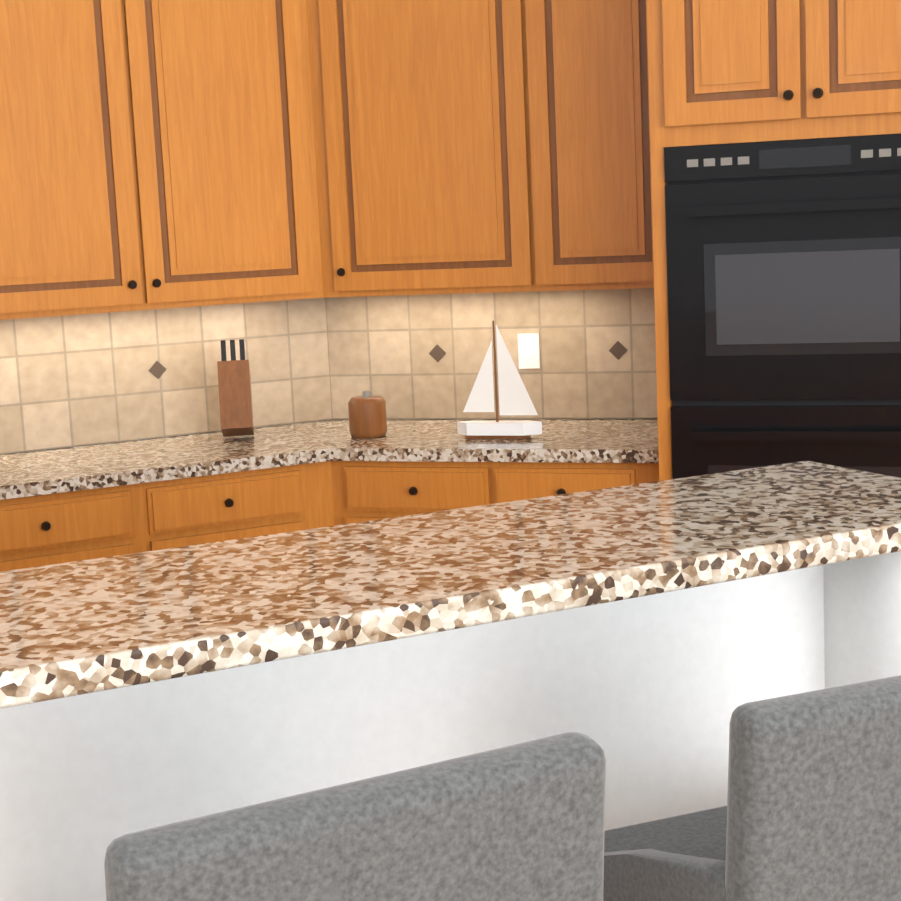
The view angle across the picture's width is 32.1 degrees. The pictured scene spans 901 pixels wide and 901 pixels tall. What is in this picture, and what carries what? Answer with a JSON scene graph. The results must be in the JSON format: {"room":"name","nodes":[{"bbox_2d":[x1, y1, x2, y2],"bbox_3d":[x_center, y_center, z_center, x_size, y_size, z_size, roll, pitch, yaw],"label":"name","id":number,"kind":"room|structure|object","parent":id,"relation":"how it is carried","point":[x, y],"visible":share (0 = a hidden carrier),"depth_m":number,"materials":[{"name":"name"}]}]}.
{"room":"kitchen","nodes":[
{"label":"kitchen","id":0,"kind":"room"},
{"bbox_2d":[7,418,657,453],"bbox_3d":[-2.163,-2.216,2.574,8.488,7.000,3.379,-7,10,-26],"label":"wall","id":1,"kind":"structure","parent":0,"point":[262,426],"depth_m":5.12,"materials":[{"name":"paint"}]},
{"bbox_2d":[0,0,322,319],"bbox_3d":[-1.036,-0.998,4.823,1.193,1.120,0.351,-7,10,-26],"label":"upper cabinet","id":2,"kind":"object","parent":1,"relation":"attached to","point":[157,154],"visible":1,"depth_m":4.70,"materials":[{"name":"brown wood"}]},
{"bbox_2d":[0,298,331,453],"bbox_3d":[-1.982,-0.138,4.649,3.484,0.436,0.016,-7,10,-26],"label":"backsplash","id":3,"kind":"structure","parent":1,"relation":"attached to","point":[81,379],"depth_m":5.13,"materials":[{"name":"tile"}]},
{"bbox_2d":[306,0,653,297],"bbox_3d":[0.158,-1.064,4.892,1.155,1.120,0.370,0,9,19],"label":"upper cabinet","id":4,"kind":"object","parent":1,"relation":"attached to","point":[478,146],"visible":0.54,"depth_m":4.76,"materials":[{"name":"brown wood"}]},
{"bbox_2d":[325,288,657,418],"bbox_3d":[0.188,-0.322,5.195,1.286,0.436,0.016,0,9,19],"label":"backsplash","id":5,"kind":"structure","parent":1,"relation":"attached to","point":[582,354],"depth_m":5.19,"materials":[{"name":"tile"}]},
{"bbox_3d":[-0.699,1.470,1.513,23.000,0.100,20.000,-7,10,-26],"label":"floor","id":6,"kind":"structure","parent":0,"visible":0},
{"bbox_2d":[0,461,334,571],"bbox_3d":[-0.995,0.487,4.870,1.155,0.868,0.641,-7,10,-26],"label":"base cabinet","id":7,"kind":"object","parent":6,"relation":"on","point":[55,528],"visible":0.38,"depth_m":4.54,"materials":[{"name":"brown wood"}]},
{"bbox_2d":[104,732,605,900],"bbox_3d":[-0.166,0.811,1.719,0.505,1.090,0.582,-7,10,-26],"label":"bar stool","id":8,"kind":"object","parent":6,"relation":"on","point":[524,821],"visible":1,"depth_m":1.41,"materials":[{"name":"grey fabric"}]},
{"bbox_2d":[0,557,900,900],"bbox_3d":[-0.657,0.760,2.152,2.784,1.108,0.945,-7,10,-26],"label":"kitchen island","id":9,"kind":"object","parent":6,"relation":"on","point":[648,637],"depth_m":2.12,"materials":[{"name":"paint"}]},
{"bbox_2d":[0,461,900,712],"bbox_3d":[-0.576,0.220,1.839,2.910,0.040,0.505,-7,10,-26],"label":"island countertop","id":10,"kind":"structure","parent":9,"relation":"on","point":[98,627],"depth_m":2.00,"materials":[{"name":"multicoloured stone"}]},
{"bbox_2d":[331,461,658,525],"bbox_3d":[0.236,0.417,4.957,1.035,0.868,0.660,0,9,19],"label":"base cabinet","id":11,"kind":"object","parent":6,"relation":"on","point":[363,491],"visible":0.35,"depth_m":4.66,"materials":[{"name":"brown wood"}]},
{"bbox_2d":[603,675,900,900],"bbox_3d":[0.447,0.744,1.977,0.490,1.091,0.567,-6,9,-21],"label":"bar stool","id":12,"kind":"object","parent":6,"relation":"on","point":[811,811],"visible":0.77,"depth_m":1.61,"materials":[{"name":"grey fabric"}]},
{"bbox_2d":[647,0,900,480],"bbox_3d":[1.038,-0.369,4.459,0.790,2.495,0.727,0,9,19],"label":"tall cabinet","id":13,"kind":"object","parent":6,"relation":"on","point":[733,71],"visible":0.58,"depth_m":4.08,"materials":[{"name":"brown wood"}]},
{"bbox_2d":[664,134,900,478],"bbox_3d":[1.036,-0.208,4.418,0.735,1.300,0.654,0,9,19],"label":"double oven","id":14,"kind":"object","parent":13,"relation":"in","point":[784,281],"visible":0.79,"depth_m":4.14,"materials":[{"name":"black metal"}]},
{"bbox_3d":[-3.592,0.925,2.766,0.660,0.868,1.910,0,9,19],"label":"base cabinet","id":15,"kind":"object","parent":6,"relation":"on","visible":0},
{"bbox_2d":[0,419,515,499],"bbox_3d":[-2.103,0.168,4.261,5.938,0.038,0.671,-7,10,-26],"label":"countertop","id":16,"kind":"structure","parent":15,"relation":"on","point":[56,470],"depth_m":4.74,"materials":[{"name":"stone"}]},
{"bbox_2d":[217,339,253,436],"bbox_3d":[-0.695,-0.198,5.049,0.100,0.313,0.201,-4,9,-6],"label":"knife block","id":17,"kind":"object","parent":16,"relation":"on","point":[235,397],"visible":0.98,"depth_m":4.99,"materials":[{"name":"brown wood"}]},
{"bbox_2d":[348,391,386,438],"bbox_3d":[-0.263,-0.117,4.958,0.120,0.145,0.120,-7,10,-26],"label":"canister","id":18,"kind":"object","parent":16,"relation":"on","point":[367,414],"visible":1,"depth_m":4.91,"materials":[{"name":"brown wood"}]},
{"bbox_2d":[328,419,658,462],"bbox_3d":[0.329,-0.008,4.680,1.182,0.038,0.701,-7,10,-26],"label":"countertop","id":19,"kind":"structure","parent":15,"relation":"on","point":[560,440],"depth_m":4.69,"materials":[{"name":"stone"}]},
{"bbox_2d":[457,321,541,438],"bbox_3d":[0.143,-0.216,4.772,0.270,0.360,0.060,0,9,19],"label":"sailboat model","id":20,"kind":"object","parent":19,"relation":"on","point":[514,398],"visible":1,"depth_m":4.77}
]}

